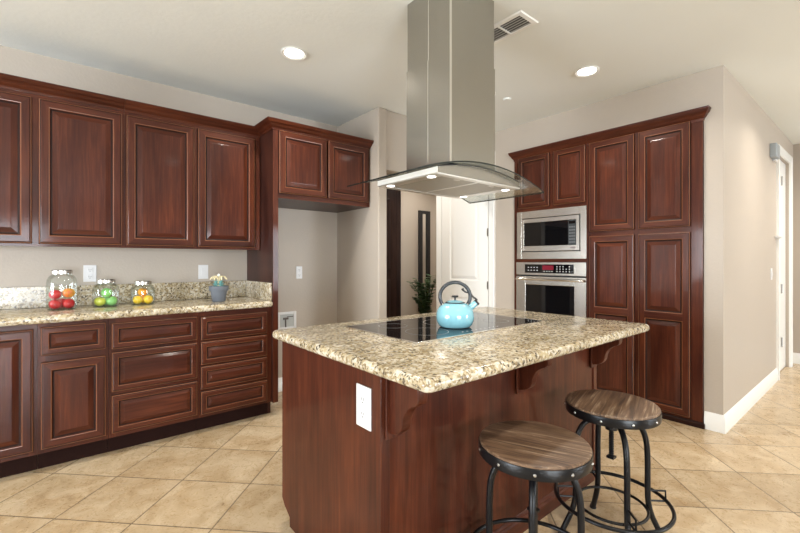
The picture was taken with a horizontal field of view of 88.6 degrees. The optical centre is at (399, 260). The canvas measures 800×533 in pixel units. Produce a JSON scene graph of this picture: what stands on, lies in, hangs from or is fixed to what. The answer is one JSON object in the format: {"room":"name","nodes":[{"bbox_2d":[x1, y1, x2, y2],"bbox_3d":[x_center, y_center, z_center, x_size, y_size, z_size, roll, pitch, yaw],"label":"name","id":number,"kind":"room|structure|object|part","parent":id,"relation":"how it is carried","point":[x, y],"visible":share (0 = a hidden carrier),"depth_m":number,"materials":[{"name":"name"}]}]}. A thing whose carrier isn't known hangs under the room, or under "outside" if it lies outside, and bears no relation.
{"room":"kitchen","nodes":[
{"label":"kitchen","id":0,"kind":"room"},
{"bbox_2d":[0,45,336,377],"bbox_3d":[-3.728,-0.090,2.002,7.812,2.740,0.120,0,0,-40],"label":"wall","id":1,"kind":"structure","parent":0,"point":[307,239],"depth_m":3.47,"materials":[{"name":"beige paint"}]},
{"bbox_2d":[0,73,124,247],"bbox_3d":[-2.433,-0.620,2.739,0.957,1.049,0.394,0,0,-40],"label":"upper cabinet","id":2,"kind":"object","parent":1,"relation":"attached to","point":[62,147],"visible":1,"depth_m":2.70,"materials":[{"name":"brown wood"}]},
{"bbox_3d":[-2.525,-0.581,2.478,0.448,0.937,0.022,0,0,-40],"label":"door","id":3,"kind":"part","parent":2,"relation":"part of","materials":[{"name":"brown wood"}]},
{"bbox_3d":[-2.328,-1.108,2.612,0.957,0.072,0.066,0,0,-40],"label":"crown moulding","id":4,"kind":"part","parent":2,"relation":"part of","materials":[{"name":"brown wood"}]},
{"bbox_3d":[-2.155,-0.581,2.784,0.448,0.937,0.022,0,0,-40],"label":"door","id":5,"kind":"part","parent":2,"relation":"part of","materials":[{"name":"brown wood"}]},
{"bbox_2d":[83,265,95,281],"bbox_3d":[-2.327,0.093,3.078,0.078,0.125,0.009,0,0,-40],"label":"wall outlet","id":6,"kind":"object","parent":1,"relation":"attached to","point":[89,271],"visible":0.94,"depth_m":3.08,"materials":[{"name":"white plastic"}]},
{"bbox_2d":[0,280,244,309],"bbox_3d":[-2.185,0.254,3.187,1.940,0.147,0.020,0,0,-40],"label":"backsplash","id":7,"kind":"structure","parent":1,"relation":"attached to","point":[10,297],"depth_m":3.17,"materials":[{"name":"stone"}]},
{"bbox_2d":[124,99,259,249],"bbox_3d":[-1.685,-0.620,3.358,0.984,1.049,0.394,0,0,-40],"label":"upper cabinet","id":8,"kind":"object","parent":1,"relation":"attached to","point":[192,180],"visible":0.98,"depth_m":3.19,"materials":[{"name":"brown wood"}]},
{"bbox_3d":[-1.792,-0.581,3.085,0.448,0.937,0.022,0,0,-40],"label":"door","id":9,"kind":"part","parent":8,"relation":"part of","materials":[{"name":"brown wood"}]},
{"bbox_3d":[-1.580,-1.108,3.232,0.984,0.072,0.066,0,0,-40],"label":"crown moulding","id":10,"kind":"part","parent":8,"relation":"part of","materials":[{"name":"brown wood"}]},
{"bbox_3d":[-1.425,-0.581,3.389,0.453,0.937,0.022,0,0,-40],"label":"door","id":11,"kind":"part","parent":8,"relation":"part of","materials":[{"name":"brown wood"}]},
{"bbox_2d":[198,265,207,278],"bbox_3d":[-1.717,0.095,3.582,0.080,0.122,0.012,0,0,-40],"label":"wall switch","id":12,"kind":"object","parent":1,"relation":"attached to","point":[202,269],"visible":1,"depth_m":3.58,"materials":[{"name":"white plastic"}]},
{"bbox_2d":[278,311,295,329],"bbox_3d":[-1.121,0.593,4.071,0.200,0.175,0.017,0,0,-40],"label":"outlet box","id":13,"kind":"object","parent":1,"relation":"attached to","point":[286,320],"visible":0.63,"depth_m":4.07,"materials":[{"name":"white plastic"}]},
{"bbox_2d":[296,266,301,278],"bbox_3d":[-1.022,0.117,4.159,0.066,0.125,0.009,0,0,-40],"label":"wall outlet","id":14,"kind":"object","parent":1,"relation":"attached to","point":[298,268],"visible":1,"depth_m":4.16,"materials":[{"name":"white plastic"}]},
{"bbox_2d":[209,285,228,301],"bbox_3d":[-1.470,0.265,3.327,0.148,0.125,0.148,0,0,-40],"label":"pot","id":15,"kind":"object","parent":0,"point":[218,293],"depth_m":3.28,"materials":[{"name":"grey ceramic"}]},
{"bbox_2d":[337,107,406,322],"bbox_3d":[-0.233,-0.090,5.072,1.488,2.740,1.890,0,0,-40],"label":"wall partition","id":16,"kind":"structure","parent":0,"point":[361,233],"depth_m":4.03,"materials":[{"name":"beige paint"}]},
{"bbox_2d":[278,377,281,391],"bbox_3d":[-1.047,1.214,4.593,1.229,0.132,2.028,0,0,-23],"label":"baseboard","id":17,"kind":"structure","parent":16,"relation":"attached to","point":[279,379],"depth_m":4.02,"materials":[{"name":"white paint"}]},
{"bbox_2d":[0,0,799,144],"bbox_3d":[0.927,-1.510,0.119,12.780,0.100,11.200,0,0,-40],"label":"ceiling","id":18,"kind":"structure","parent":0,"point":[355,64],"depth_m":2.78,"materials":[{"name":"paint"}]},
{"bbox_2d":[281,47,306,59],"bbox_3d":[-0.744,-1.454,2.878,0.180,0.009,0.180,0,0,-40],"label":"recessed light","id":19,"kind":"object","parent":18,"relation":"in","point":[293,53],"visible":1,"depth_m":2.88,"materials":[{"name":"white glass"}]},
{"bbox_2d":[347,0,543,203],"bbox_3d":[0.281,-0.928,2.310,1.000,1.061,0.570,0,0,-40],"label":"range hood","id":20,"kind":"object","parent":18,"relation":"attached to","point":[451,72],"visible":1,"depth_m":2.18,"materials":[{"name":"metal"}]},
{"bbox_3d":[0.026,-0.430,2.099,0.002,0.027,0.470,0,0,-40],"label":"trim","id":21,"kind":"part","parent":20,"relation":"part of","materials":[{"name":"white metal"}]},
{"bbox_3d":[0.150,-0.785,2.198,0.002,0.578,0.007,0,0,-40],"label":"edge trim","id":22,"kind":"part","parent":20,"relation":"part of","materials":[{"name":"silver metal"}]},
{"bbox_3d":[0.153,-1.267,2.201,0.002,0.384,0.007,0,0,-40],"label":"edge trim","id":23,"kind":"part","parent":20,"relation":"part of","materials":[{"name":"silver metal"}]},
{"bbox_3d":[0.257,-1.267,2.079,0.007,0.384,0.007,0,0,-40],"label":"edge trim","id":24,"kind":"part","parent":20,"relation":"part of","materials":[{"name":"silver metal"}]},
{"bbox_3d":[0.257,-0.785,2.074,0.007,0.578,0.007,0,0,-40],"label":"edge trim","id":25,"kind":"part","parent":20,"relation":"part of","materials":[{"name":"silver metal"}]},
{"bbox_2d":[494,10,538,44],"bbox_3d":[0.599,-1.454,2.655,0.190,0.009,0.555,0,0,-40],"label":"ceiling vent","id":26,"kind":"object","parent":18,"relation":"in","point":[519,21],"visible":0.48,"depth_m":2.53,"materials":[{"name":"white metal"}]},
{"bbox_2d":[574,66,599,76],"bbox_3d":[1.437,-1.454,3.151,0.180,0.009,0.180,0,0,-40],"label":"recessed light","id":27,"kind":"object","parent":18,"relation":"in","point":[586,71],"visible":1,"depth_m":3.15,"materials":[{"name":"white paint"}]},
{"bbox_2d":[0,363,799,532],"bbox_3d":[0.927,1.330,0.119,12.780,0.100,11.200,0,0,-40],"label":"floor","id":28,"kind":"structure","parent":0,"point":[224,478],"depth_m":2.36,"materials":[{"name":"tile"}]},
{"bbox_2d":[0,324,37,477],"bbox_3d":[-2.538,0.829,2.521,0.477,0.903,0.595,0,0,-40],"label":"base cabinet","id":29,"kind":"object","parent":28,"relation":"on","point":[18,344],"visible":0.85,"depth_m":2.40,"materials":[{"name":"brown wood"}]},
{"bbox_2d":[37,319,107,468],"bbox_3d":[-2.219,0.829,2.785,0.349,0.903,0.595,0,0,-40],"label":"base cabinet","id":30,"kind":"object","parent":28,"relation":"on","point":[72,357],"visible":0.94,"depth_m":2.56,"materials":[{"name":"brown wood"}]},
{"bbox_3d":[-2.036,0.485,2.565,0.320,0.174,0.022,0,0,-40],"label":"drawer","id":31,"kind":"part","parent":30,"relation":"part of","materials":[{"name":"brown wood"}]},
{"bbox_3d":[-2.036,0.874,2.565,0.320,0.523,0.022,0,0,-40],"label":"door","id":32,"kind":"part","parent":30,"relation":"part of","materials":[{"name":"brown wood"}]},
{"bbox_2d":[107,312,198,451],"bbox_3d":[-1.875,0.829,3.071,0.544,0.903,0.595,0,0,-40],"label":"base cabinet","id":33,"kind":"object","parent":28,"relation":"on","point":[153,361],"visible":0.94,"depth_m":2.84,"materials":[{"name":"brown wood"}]},
{"bbox_3d":[-1.691,1.007,2.850,0.518,0.250,0.022,0,0,-40],"label":"drawer","id":34,"kind":"part","parent":33,"relation":"part of","materials":[{"name":"brown wood"}]},
{"bbox_3d":[-1.691,0.730,2.850,0.518,0.260,0.022,0,0,-40],"label":"drawer","id":35,"kind":"part","parent":33,"relation":"part of","materials":[{"name":"brown wood"}]},
{"bbox_3d":[-1.691,0.494,2.850,0.518,0.172,0.022,0,0,-40],"label":"drawer","id":36,"kind":"part","parent":33,"relation":"part of","materials":[{"name":"brown wood"}]},
{"bbox_2d":[196,307,270,430],"bbox_3d":[-1.451,0.829,3.421,0.553,0.903,0.595,0,0,-40],"label":"base cabinet","id":37,"kind":"object","parent":28,"relation":"on","point":[235,345],"visible":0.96,"depth_m":3.19,"materials":[{"name":"brown wood"}]},
{"bbox_2d":[0,296,272,326],"bbox_3d":[-1.987,0.351,2.963,1.960,0.047,0.616,0,0,-40],"label":"countertop","id":38,"kind":"structure","parent":37,"relation":"on","point":[41,315],"depth_m":2.80,"materials":[{"name":"stone"}]},
{"bbox_2d":[47,270,74,310],"bbox_3d":[-2.290,0.194,2.778,0.165,0.267,0.165,0,0,-40],"label":"glass jar","id":39,"kind":"object","parent":38,"relation":"on","point":[52,271],"visible":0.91,"depth_m":2.75,"materials":[{"name":"glass"}]},
{"bbox_2d":[49,299,61,308],"bbox_3d":[-2.304,0.289,2.740,0.068,0.065,0.069,0,0,-19],"label":"apple","id":40,"kind":"object","parent":39,"relation":"in","point":[54,304],"visible":1,"depth_m":2.72,"materials":[{"name":"red food"}]},
{"bbox_2d":[49,290,61,298],"bbox_3d":[-2.327,0.226,2.767,0.069,0.066,0.069,0,0,-7],"label":"apple","id":41,"kind":"object","parent":39,"relation":"in","point":[54,294],"visible":0.98,"depth_m":2.75,"materials":[{"name":"red food"}]},
{"bbox_3d":[-2.290,0.073,2.778,0.116,0.026,0.116,0,0,-40],"label":"lid","id":42,"kind":"part","parent":39,"relation":"part of","materials":[{"name":"metal"}]},
{"bbox_2d":[62,299,74,307],"bbox_3d":[-2.250,0.288,2.784,0.067,0.066,0.067,0,0,-16],"label":"apple","id":43,"kind":"object","parent":39,"relation":"in","point":[67,303],"visible":1,"depth_m":2.76,"materials":[{"name":"red food"}]},
{"bbox_2d":[62,288,74,297],"bbox_3d":[-2.254,0.216,2.790,0.069,0.066,0.069,0,0,-9],"label":"apple","id":44,"kind":"object","parent":39,"relation":"in","point":[68,292],"visible":1,"depth_m":2.77,"materials":[{"name":"orange food"}]},
{"bbox_2d":[93,279,117,306],"bbox_3d":[-2.124,0.229,2.961,0.161,0.197,0.161,0,0,-40],"label":"glass jar","id":45,"kind":"object","parent":38,"relation":"on","point":[97,280],"visible":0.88,"depth_m":2.93,"materials":[{"name":"glass"}]},
{"bbox_2d":[94,297,105,305],"bbox_3d":[-2.140,0.288,2.924,0.068,0.066,0.069,0,0,-9],"label":"apple","id":46,"kind":"object","parent":45,"relation":"in","point":[99,301],"visible":1,"depth_m":2.90,"materials":[{"name":"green food"}]},
{"bbox_3d":[-2.124,0.143,2.961,0.114,0.026,0.114,0,0,-40],"label":"lid","id":47,"kind":"part","parent":45,"relation":"part of","materials":[{"name":"metal"}]},
{"bbox_2d":[101,288,111,296],"bbox_3d":[-2.119,0.228,2.959,0.069,0.066,0.066,0,0,-25],"label":"apple","id":48,"kind":"object","parent":45,"relation":"in","point":[106,292],"visible":1,"depth_m":2.94,"materials":[{"name":"green food"}]},
{"bbox_2d":[106,296,116,304],"bbox_3d":[-2.085,0.289,2.964,0.068,0.066,0.068,0,0,-8],"label":"apple","id":49,"kind":"object","parent":45,"relation":"in","point":[112,300],"visible":1,"depth_m":2.94,"materials":[{"name":"green food"}]},
{"bbox_2d":[131,281,153,304],"bbox_3d":[-1.943,0.239,3.099,0.161,0.177,0.161,0,0,-40],"label":"glass jar","id":50,"kind":"object","parent":38,"relation":"on","point":[135,282],"visible":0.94,"depth_m":3.07,"materials":[{"name":"glass"}]},
{"bbox_2d":[133,296,142,303],"bbox_3d":[-1.961,0.290,3.066,0.064,0.062,0.063,0,0,-13],"label":"orange","id":51,"kind":"object","parent":50,"relation":"in","point":[137,299],"visible":1,"depth_m":3.05,"materials":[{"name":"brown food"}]},
{"bbox_2d":[138,288,147,295],"bbox_3d":[-1.944,0.235,3.096,0.064,0.061,0.064,0,0,-21],"label":"orange","id":52,"kind":"object","parent":50,"relation":"in","point":[142,292],"visible":1,"depth_m":3.08,"materials":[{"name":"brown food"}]},
{"bbox_3d":[-1.943,0.164,3.099,0.114,0.026,0.114,0,0,-40],"label":"lid","id":53,"kind":"part","parent":50,"relation":"part of","materials":[{"name":"metal"}]},
{"bbox_2d":[143,295,152,303],"bbox_3d":[-1.905,0.290,3.100,0.063,0.064,0.063,0,0,-13],"label":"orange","id":54,"kind":"object","parent":50,"relation":"in","point":[147,299],"visible":1,"depth_m":3.08,"materials":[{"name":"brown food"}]},
{"bbox_2d":[209,274,228,301],"bbox_3d":[-1.470,0.215,3.327,0.148,0.224,0.148,0,0,-40],"label":"potted succulent","id":55,"kind":"object","parent":38,"relation":"on","point":[219,291],"visible":1,"depth_m":3.28,"materials":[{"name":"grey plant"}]},
{"bbox_2d":[245,280,271,300],"bbox_3d":[-1.249,0.254,3.594,0.020,0.147,0.586,0,0,-40],"label":"side splash","id":56,"kind":"object","parent":38,"relation":"on","point":[254,289],"visible":1,"depth_m":3.55,"materials":[{"name":"stone"}]},
{"bbox_3d":[-1.280,1.053,3.191,0.501,0.170,0.022,0,0,-40],"label":"drawer","id":57,"kind":"part","parent":37,"relation":"part of","materials":[{"name":"brown wood"}]},
{"bbox_3d":[-1.280,0.867,3.191,0.501,0.170,0.022,0,0,-40],"label":"drawer","id":58,"kind":"part","parent":37,"relation":"part of","materials":[{"name":"brown wood"}]},
{"bbox_3d":[-1.280,0.685,3.191,0.501,0.170,0.022,0,0,-40],"label":"drawer","id":59,"kind":"part","parent":37,"relation":"part of","materials":[{"name":"brown wood"}]},
{"bbox_3d":[-1.280,0.501,3.191,0.501,0.174,0.022,0,0,-40],"label":"drawer","id":60,"kind":"part","parent":37,"relation":"part of","materials":[{"name":"brown wood"}]},
{"bbox_2d":[247,116,373,412],"bbox_3d":[-0.865,0.064,3.853,1.039,2.432,0.678,0,0,-40],"label":"tall cabinet","id":61,"kind":"object","parent":28,"relation":"on","point":[303,167],"visible":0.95,"depth_m":3.54,"materials":[{"name":"brown wood"}]},
{"bbox_3d":[-1.225,0.094,3.601,0.024,2.372,0.606,0,0,-40],"label":"panel","id":62,"kind":"part","parent":61,"relation":"part of","materials":[{"name":"brown wood"}]},
{"bbox_3d":[-0.828,-0.822,3.522,0.443,0.520,0.022,0,0,-40],"label":"door","id":63,"kind":"part","parent":61,"relation":"part of","materials":[{"name":"brown wood"}]},
{"bbox_3d":[-0.751,-1.116,3.715,1.038,0.072,0.320,0,0,-40],"label":"crown moulding","id":64,"kind":"part","parent":61,"relation":"part of","materials":[{"name":"brown wood"}]},
{"bbox_3d":[-0.664,-0.807,3.684,0.945,0.570,0.018,0,0,-40],"label":"frame","id":65,"kind":"part","parent":61,"relation":"part of","materials":[{"name":"brown wood"}]},
{"bbox_3d":[-0.475,-0.822,3.814,0.438,0.520,0.022,0,0,-40],"label":"door","id":66,"kind":"part","parent":61,"relation":"part of","materials":[{"name":"brown wood"}]},
{"bbox_2d":[406,274,435,313],"bbox_3d":[0.384,0.741,6.268,0.546,1.078,0.429,0,0,-40],"label":"potted plant","id":67,"kind":"object","parent":28,"relation":"on","point":[423,308],"visible":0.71,"depth_m":6.27,"materials":[{"name":"green plant"}]},
{"bbox_2d":[282,339,621,532],"bbox_3d":[0.339,0.836,2.170,1.596,0.888,0.986,0,0,-40],"label":"kitchen island","id":68,"kind":"object","parent":28,"relation":"on","point":[420,467],"visible":0.52,"depth_m":1.70,"materials":[{"name":"brown wood"}]},
{"bbox_3d":[-0.319,0.836,1.733,0.020,0.888,0.816,0,0,-40],"label":"panel","id":69,"kind":"part","parent":68,"relation":"part of","materials":[{"name":"brown wood"}]},
{"bbox_2d":[356,383,370,431],"bbox_3d":[-0.133,0.528,1.485,0.009,0.152,0.090,0,0,-40],"label":"island outlet","id":70,"kind":"object","parent":68,"relation":"attached to","point":[363,393],"visible":1,"depth_m":1.48,"materials":[{"name":"white plastic"}]},
{"bbox_2d":[360,409,364,419],"bbox_3d":[-0.135,0.554,1.483,0.003,0.032,0.032,0,0,-40],"label":"receptacle","id":71,"kind":"object","parent":70,"relation":"attached to","point":[362,411],"depth_m":1.48,"materials":[{"name":"grey plastic"}]},
{"bbox_2d":[360,394,364,404],"bbox_3d":[-0.135,0.502,1.483,0.003,0.032,0.032,0,0,-40],"label":"receptacle","id":72,"kind":"object","parent":70,"relation":"attached to","point":[362,396],"depth_m":1.48,"materials":[{"name":"white plastic"}]},
{"bbox_3d":[-0.052,0.836,1.422,0.039,0.888,0.007,0,0,-40],"label":"corner post","id":73,"kind":"part","parent":68,"relation":"part of","materials":[{"name":"brown wood"}]},
{"bbox_3d":[0.028,0.505,1.377,0.072,0.226,0.162,0,0,-40],"label":"corbel plate","id":74,"kind":"part","parent":68,"relation":"part of","materials":[{"name":"brown wood"}]},
{"bbox_2d":[272,307,648,392],"bbox_3d":[0.370,0.370,2.174,1.707,0.042,1.153,0,0,-40],"label":"island countertop","id":75,"kind":"structure","parent":68,"relation":"on","point":[437,365],"depth_m":1.69,"materials":[{"name":"stone"}]},
{"bbox_2d":[344,312,544,343],"bbox_3d":[0.269,0.346,2.262,1.000,0.005,0.570,0,0,-40],"label":"cooktop","id":76,"kind":"object","parent":75,"relation":"in","point":[417,330],"visible":0.72,"depth_m":2.12,"materials":[{"name":"black glass"}]},
{"bbox_2d":[436,281,478,328],"bbox_3d":[0.290,0.223,2.149,0.202,0.241,0.197,0,0,-40],"label":"kettle","id":77,"kind":"object","parent":76,"relation":"on","point":[451,314],"visible":1,"depth_m":2.09,"materials":[{"name":"blue metal"}]},
{"bbox_3d":[0.288,0.210,2.148,0.094,0.013,0.094,0,0,-40],"label":"lid","id":78,"kind":"part","parent":77,"relation":"part of","materials":[{"name":"blue metal"}]},
{"bbox_3d":[0.288,0.172,2.148,0.140,0.139,0.119,0,0,-40],"label":"handle","id":79,"kind":"part","parent":77,"relation":"part of","materials":[{"name":"grey plastic"}]},
{"bbox_3d":[0.377,0.236,2.145,0.063,0.060,0.042,0,0,9],"label":"spout","id":80,"kind":"part","parent":77,"relation":"part of","materials":[{"name":"teal metal"}]},
{"bbox_3d":[0.539,0.836,1.928,1.550,0.888,0.018,0,0,-40],"label":"panel","id":81,"kind":"part","parent":68,"relation":"part of","materials":[{"name":"brown wood"}]},
{"bbox_3d":[0.617,0.505,1.865,0.072,0.226,0.162,0,0,-40],"label":"corbel plate","id":82,"kind":"part","parent":68,"relation":"part of","materials":[{"name":"brown wood"}]},
{"bbox_3d":[0.549,1.237,1.916,1.516,0.086,0.014,0,0,-40],"label":"moulding","id":83,"kind":"part","parent":68,"relation":"part of","materials":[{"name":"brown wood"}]},
{"bbox_3d":[1.179,0.505,2.331,0.072,0.226,0.162,0,0,-40],"label":"corbel plate","id":84,"kind":"part","parent":68,"relation":"part of","materials":[{"name":"brown wood"}]},
{"bbox_3d":[1.147,0.836,2.415,0.039,0.888,0.007,0,0,-40],"label":"corner post","id":85,"kind":"part","parent":68,"relation":"part of","materials":[{"name":"brown wood"}]},
{"bbox_2d":[473,420,593,532],"bbox_3d":[0.490,0.969,1.503,0.503,0.622,0.503,0,0,-26],"label":"bar stool","id":86,"kind":"object","parent":28,"relation":"on","point":[535,452],"visible":1,"depth_m":1.44,"materials":[{"name":"brown wood"}]},
{"bbox_3d":[0.373,0.999,1.544,0.218,0.549,0.025,0,0,19],"label":"leg","id":87,"kind":"part","parent":86,"relation":"part of","materials":[{"name":"black metal"}]},
{"bbox_3d":[0.449,0.999,1.386,0.025,0.549,0.218,0,0,19],"label":"leg","id":88,"kind":"part","parent":86,"relation":"part of","materials":[{"name":"black metal"}]},
{"bbox_3d":[0.490,0.673,1.503,0.390,0.030,0.390,0,0,29],"label":"seat","id":89,"kind":"part","parent":86,"relation":"part of","materials":[{"name":"brown wood"}]},
{"bbox_3d":[0.531,0.999,1.620,0.025,0.549,0.218,0,0,19],"label":"leg","id":90,"kind":"part","parent":86,"relation":"part of","materials":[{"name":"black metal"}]},
{"bbox_3d":[0.607,0.999,1.462,0.218,0.549,0.025,0,0,19],"label":"leg","id":91,"kind":"part","parent":86,"relation":"part of","materials":[{"name":"black metal"}]},
{"bbox_2d":[508,135,587,316],"bbox_3d":[1.682,0.057,4.312,0.628,2.446,0.850,0,0,-40],"label":"tall cabinet","id":92,"kind":"object","parent":28,"relation":"on","point":[559,169],"visible":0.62,"depth_m":4.10,"materials":[{"name":"brown wood"}]},
{"bbox_3d":[1.381,-0.821,4.241,0.022,0.535,0.361,0,0,-40],"label":"door","id":93,"kind":"part","parent":92,"relation":"part of","materials":[{"name":"brown wood"}]},
{"bbox_3d":[1.474,-1.119,4.140,0.088,0.094,0.850,0,0,-40],"label":"crown moulding","id":94,"kind":"part","parent":92,"relation":"part of","materials":[{"name":"brown wood"}]},
{"bbox_2d":[515,262,586,316],"bbox_3d":[1.672,0.364,4.253,0.598,0.708,0.760,0,0,-40],"label":"wall oven","id":95,"kind":"object","parent":92,"relation":"in","point":[560,288],"visible":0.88,"depth_m":4.06,"materials":[{"name":"silver metal"}]},
{"bbox_3d":[1.481,0.078,4.102,0.002,0.088,0.532,0,0,-40],"label":"control panel","id":96,"kind":"part","parent":95,"relation":"part of","materials":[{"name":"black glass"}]},
{"bbox_3d":[1.465,0.186,4.082,0.061,0.028,0.757,0,0,-40],"label":"handle","id":97,"kind":"part","parent":95,"relation":"part of","materials":[{"name":"silver metal"}]},
{"bbox_2d":[517,205,586,258],"bbox_3d":[1.616,-0.269,4.202,0.350,0.498,0.755,0,0,-40],"label":"microwave","id":98,"kind":"object","parent":92,"relation":"in","point":[540,235],"visible":0.99,"depth_m":4.06,"materials":[{"name":"metal"}]},
{"bbox_3d":[1.490,-0.269,4.098,0.020,0.334,0.625,0,0,-40],"label":"door","id":99,"kind":"part","parent":98,"relation":"part of","materials":[{"name":"metal"}]},
{"bbox_3d":[1.646,-0.275,3.913,0.014,0.242,0.080,0,0,-40],"label":"control panel","id":100,"kind":"part","parent":98,"relation":"part of","materials":[{"name":"grey plastic"}]},
{"bbox_3d":[1.626,-0.821,3.945,0.022,0.535,0.322,0,0,-40],"label":"door","id":101,"kind":"part","parent":92,"relation":"part of","materials":[{"name":"brown wood"}]},
{"bbox_2d":[554,389,676,532],"bbox_3d":[0.981,0.968,1.903,0.503,0.625,0.503,0,0,-40],"label":"bar stool","id":102,"kind":"object","parent":28,"relation":"on","point":[613,410],"visible":0.94,"depth_m":1.86,"materials":[{"name":"brown wood"}]},
{"bbox_3d":[0.858,0.997,1.915,0.218,0.552,0.025,0,0,5],"label":"leg","id":103,"kind":"part","parent":102,"relation":"part of","materials":[{"name":"black metal"}]},
{"bbox_3d":[0.993,0.997,2.027,0.025,0.552,0.218,0,0,5],"label":"leg","id":104,"kind":"part","parent":102,"relation":"part of","materials":[{"name":"black metal"}]},
{"bbox_3d":[0.981,0.809,1.903,0.032,0.212,0.032,0,0,-40],"label":"screw post","id":105,"kind":"part","parent":102,"relation":"part of","materials":[{"name":"black metal"}]},
{"bbox_3d":[0.981,0.670,1.903,0.390,0.030,0.390,0,0,35],"label":"seat","id":106,"kind":"part","parent":102,"relation":"part of","materials":[{"name":"brown wood"}]},
{"bbox_3d":[0.970,0.997,1.780,0.025,0.552,0.218,0,0,5],"label":"leg","id":107,"kind":"part","parent":102,"relation":"part of","materials":[{"name":"black metal"}]},
{"bbox_3d":[1.105,0.997,1.892,0.218,0.552,0.025,0,0,5],"label":"leg","id":108,"kind":"part","parent":102,"relation":"part of","materials":[{"name":"black metal"}]},
{"bbox_2d":[586,105,710,429],"bbox_3d":[2.251,0.057,3.625,0.628,2.446,0.932,0,0,-40],"label":"pantry cabinet","id":109,"kind":"object","parent":28,"relation":"on","point":[646,178],"visible":0.88,"depth_m":3.38,"materials":[{"name":"brown wood"}]},
{"bbox_3d":[1.875,0.495,3.644,0.022,1.445,0.386,0,0,-40],"label":"door","id":110,"kind":"part","parent":109,"relation":"part of","materials":[{"name":"brown wood"}]},
{"bbox_3d":[1.875,-0.679,3.644,0.022,0.818,0.386,0,0,-40],"label":"door","id":111,"kind":"part","parent":109,"relation":"part of","materials":[{"name":"brown wood"}]},
{"bbox_3d":[2.043,-1.119,3.453,0.088,0.094,0.932,0,0,-40],"label":"crown moulding","id":112,"kind":"part","parent":109,"relation":"part of","materials":[{"name":"brown wood"}]},
{"bbox_3d":[2.137,0.495,3.328,0.022,1.445,0.372,0,0,-40],"label":"door","id":113,"kind":"part","parent":109,"relation":"part of","materials":[{"name":"brown wood"}]},
{"bbox_3d":[2.137,-0.679,3.328,0.022,0.818,0.372,0,0,-40],"label":"door","id":114,"kind":"part","parent":109,"relation":"part of","materials":[{"name":"brown wood"}]},
{"bbox_3d":[2.038,1.257,3.470,0.034,0.046,0.899,0,0,-40],"label":"moulding","id":115,"kind":"part","parent":109,"relation":"part of","materials":[{"name":"brown wood"}]},
{"bbox_2d":[387,173,435,315],"bbox_3d":[0.428,-0.090,6.925,4.665,2.740,0.120,0,0,-40],"label":"wall","id":116,"kind":"structure","parent":0,"point":[411,202],"depth_m":6.66,"materials":[{"name":"beige paint"}]},
{"bbox_2d":[387,189,400,317],"bbox_3d":[-0.408,0.018,6.128,1.070,2.525,0.041,0,0,-40],"label":"door","id":117,"kind":"structure","parent":116,"relation":"in","point":[393,196],"depth_m":6.37,"materials":[{"name":"brown wood"}]},
{"bbox_3d":[-0.408,0.018,6.128,1.070,2.525,0.040,0,0,-40],"label":"casing","id":118,"kind":"part","parent":117,"relation":"part of","materials":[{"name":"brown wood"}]},
{"bbox_2d":[418,210,429,311],"bbox_3d":[0.404,0.000,6.803,0.250,1.660,0.033,0,0,-40],"label":"wall mirror","id":119,"kind":"object","parent":116,"relation":"attached to","point":[423,216],"visible":0.63,"depth_m":6.79,"materials":[{"name":"black plastic"}]},
{"bbox_2d":[423,214,425,292],"bbox_3d":[0.397,-0.013,6.810,0.110,1.545,0.012,0,0,-40],"label":"mirror glass","id":120,"kind":"object","parent":119,"relation":"attached to","point":[424,215],"depth_m":6.81,"materials":[{"name":"white"}]},
{"bbox_2d":[436,193,494,311],"bbox_3d":[0.776,0.018,5.000,0.026,2.525,0.926,0,0,-40],"label":"door","id":121,"kind":"structure","parent":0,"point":[465,232],"depth_m":4.96,"materials":[{"name":"white paint"}]},
{"bbox_2d":[495,71,703,309],"bbox_3d":[1.447,-0.090,4.305,0.120,2.740,2.915,0,0,-40],"label":"wall","id":122,"kind":"structure","parent":0,"point":[684,93],"depth_m":4.02,"materials":[{"name":"beige paint"}]},
{"bbox_2d":[704,65,792,414],"bbox_3d":[3.631,-0.090,4.144,3.280,2.740,0.120,0,0,-40],"label":"wall","id":123,"kind":"structure","parent":0,"point":[740,171],"depth_m":3.33,"materials":[{"name":"beige paint"}]},
{"bbox_2d":[704,368,777,433],"bbox_3d":[3.189,1.214,3.764,2.146,0.132,0.131,0,0,-40],"label":"baseboard","id":124,"kind":"structure","parent":123,"relation":"attached to","point":[715,422],"depth_m":3.30,"materials":[{"name":"white paint"}]},
{"bbox_2d":[770,268,772,279],"bbox_3d":[3.828,0.134,4.221,0.072,0.118,0.012,0,0,-40],"label":"wall switch","id":125,"kind":"object","parent":123,"relation":"attached to","point":[771,271],"visible":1,"depth_m":4.21,"materials":[{"name":"white plastic"}]},
{"bbox_2d":[770,143,779,162],"bbox_3d":[3.872,-1.115,4.229,0.240,0.160,0.054,0,0,-40],"label":"door chime","id":126,"kind":"object","parent":123,"relation":"attached to","point":[774,147],"visible":1,"depth_m":4.16,"materials":[{"name":"white plastic"}]},
{"bbox_2d":[776,144,792,379],"bbox_3d":[4.392,0.013,4.715,0.910,2.535,0.111,0,0,-40],"label":"door","id":127,"kind":"structure","parent":123,"relation":"in","point":[780,166],"depth_m":4.83,"materials":[{"name":"white paint"}]},
{"bbox_2d":[793,144,799,352],"bbox_3d":[5.818,-0.090,4.169,0.120,2.740,11.000,0,0,-40],"label":"wall","id":128,"kind":"structure","parent":0,"point":[796,147],"depth_m":5.12,"materials":[{"name":"beige paint"}]},
{"bbox_2d":[793,353,799,363],"bbox_3d":[7.100,1.214,2.515,0.016,0.132,6.815,0,0,-40],"label":"baseboard","id":129,"kind":"structure","parent":128,"relation":"attached to","point":[796,356],"depth_m":5.11,"materials":[{"name":"white paint"}]}
]}

